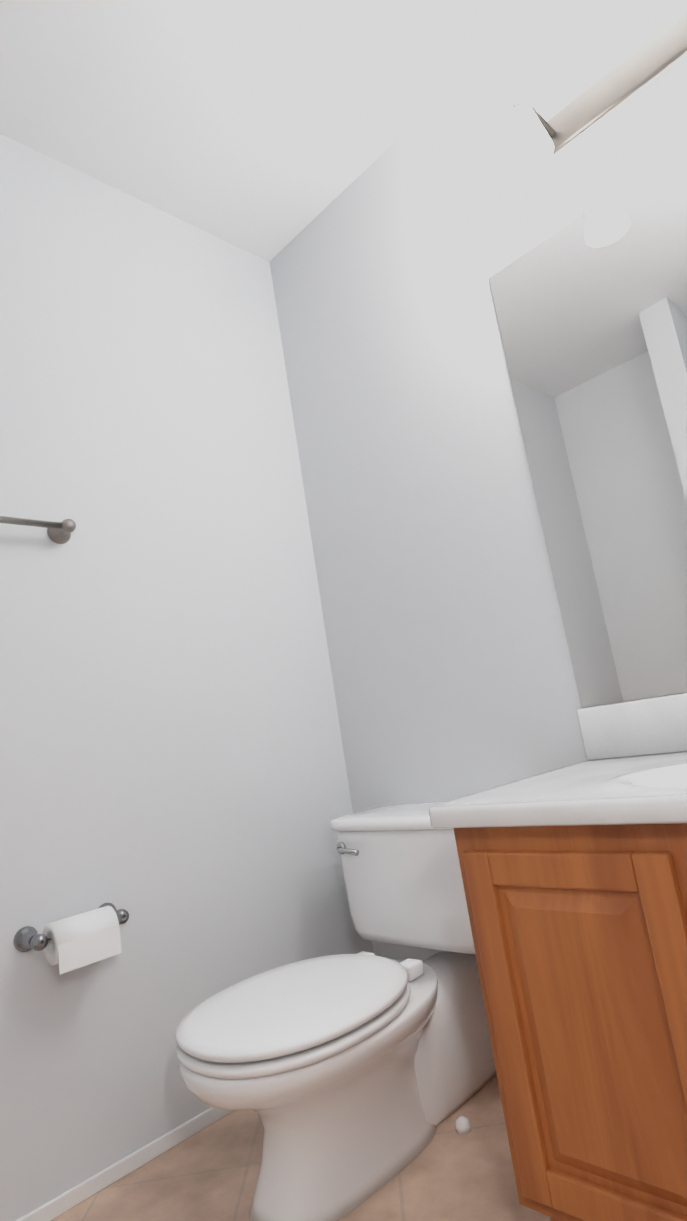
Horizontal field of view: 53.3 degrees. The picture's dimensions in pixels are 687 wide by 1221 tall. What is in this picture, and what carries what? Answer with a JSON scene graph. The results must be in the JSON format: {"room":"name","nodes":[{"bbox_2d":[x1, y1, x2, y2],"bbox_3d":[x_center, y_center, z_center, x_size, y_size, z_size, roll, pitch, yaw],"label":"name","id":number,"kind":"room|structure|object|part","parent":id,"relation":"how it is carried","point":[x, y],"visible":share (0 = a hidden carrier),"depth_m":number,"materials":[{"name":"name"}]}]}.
{"room":"bathroom","nodes":[
{"label":"bathroom","id":0,"kind":"room"},
{"bbox_2d":[0,134,373,1220],"bbox_3d":[-1.119,-0.033,1.449,2.830,2.740,0.100,1,-15,-45],"label":"wall","id":1,"kind":"structure","parent":0,"point":[174,784],"depth_m":1.92,"materials":[{"name":"paint"}]},
{"bbox_2d":[0,516,75,543],"bbox_3d":[-0.958,-0.218,1.545,0.720,0.060,0.075,1,-15,-45],"label":"towel rail","id":2,"kind":"object","parent":1,"relation":"attached to","point":[59,532],"visible":1,"depth_m":1.75,"materials":[{"name":"silver metal"}]},
{"bbox_2d":[13,903,128,973],"bbox_3d":[-0.598,0.737,1.546,0.239,0.099,0.118,1,-15,-45],"label":"holder","id":3,"kind":"object","parent":1,"relation":"attached to","point":[71,943],"visible":1,"depth_m":1.50,"materials":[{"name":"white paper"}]},
{"bbox_2d":[0,0,541,261],"bbox_3d":[-0.574,-1.661,1.008,2.930,0.100,2.220,1,-15,-45],"label":"ceiling","id":4,"kind":"structure","parent":0,"point":[269,130],"depth_m":1.95,"materials":[{"name":"paint"}]},
{"bbox_2d":[51,1075,550,1220],"bbox_3d":[-0.142,1.089,0.500,2.930,0.120,2.220,1,-15,-45],"label":"floor","id":5,"kind":"structure","parent":0,"point":[211,1172],"depth_m":1.43,"materials":[{"name":"tile"}]},
{"bbox_2d":[16,1107,233,1220],"bbox_3d":[-0.668,1.254,1.378,2.240,0.034,0.012,1,-15,-45],"label":"baseboard","id":6,"kind":"structure","parent":5,"relation":"on","point":[50,1210],"depth_m":1.53,"materials":[{"name":"white paint"}]},
{"bbox_2d":[175,801,496,1220],"bbox_3d":[0.043,0.861,1.605,0.922,0.663,0.564,1,-15,-45],"label":"toilet","id":7,"kind":"object","parent":5,"relation":"on","point":[353,1081],"visible":0.81,"depth_m":1.44,"materials":[{"name":"white ceramic"}]},
{"bbox_3d":[-0.097,0.862,1.464,0.524,0.021,0.436,1,-15,-45],"label":"seat","id":8,"kind":"part","parent":7,"relation":"part of","materials":[{"name":"plastic"}]},
{"bbox_3d":[-0.033,1.027,1.472,0.633,0.315,0.432,1,-15,-45],"label":"bowl","id":9,"kind":"part","parent":7,"relation":"part of","materials":[{"name":"white ceramic"}]},
{"bbox_3d":[0.007,0.663,1.902,0.030,0.034,0.098,1,-15,-45],"label":"handle","id":10,"kind":"part","parent":7,"relation":"part of","materials":[{"name":"silver metal"}]},
{"bbox_3d":[0.223,0.561,1.885,0.279,0.035,0.564,1,-15,-45],"label":"lid","id":11,"kind":"part","parent":7,"relation":"part of","materials":[{"name":"white ceramic"}]},
{"bbox_3d":[0.250,0.718,1.858,0.255,0.288,0.530,1,-15,-45],"label":"tank","id":12,"kind":"part","parent":7,"relation":"part of","materials":[{"name":"white ceramic"}]},
{"bbox_2d":[429,693,686,1220],"bbox_3d":[0.784,0.539,1.058,0.642,0.865,1.047,1,-15,-45],"label":"bathroom vanity","id":13,"kind":"object","parent":5,"relation":"on","point":[574,877],"visible":1,"depth_m":1.07,"materials":[{"name":"brown wood"}]},
{"bbox_2d":[429,693,686,873],"bbox_3d":[0.739,0.251,1.111,0.642,0.272,1.047,1,-15,-45],"label":"countertop","id":14,"kind":"structure","parent":13,"relation":"on","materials":[{"name":"stone"}]},
{"bbox_3d":[0.383,0.654,1.055,0.019,0.547,0.364,1,-15,-45],"label":"door","id":15,"kind":"part","parent":13,"relation":"part of","materials":[{"name":"brown wood"}]},
{"bbox_2d":[270,0,686,960],"bbox_3d":[0.648,-0.256,1.744,0.107,2.740,2.220,1,-15,-45],"label":"wall","id":16,"kind":"structure","parent":0,"point":[450,664],"depth_m":1.90,"materials":[{"name":"paint"}]},
{"bbox_3d":[0.853,-0.466,1.469,0.006,1.213,1.020,1,-15,-45],"label":"mirror","id":17,"kind":"part","parent":16,"relation":"part of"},
{"bbox_2d":[502,7,686,179],"bbox_3d":[0.637,-1.228,1.514,0.280,0.230,0.700,1,-15,-45],"label":"vanity light","id":18,"kind":"object","parent":16,"relation":"attached to","point":[534,141],"visible":1,"depth_m":1.62,"materials":[{"name":"silver metal"}]}
]}

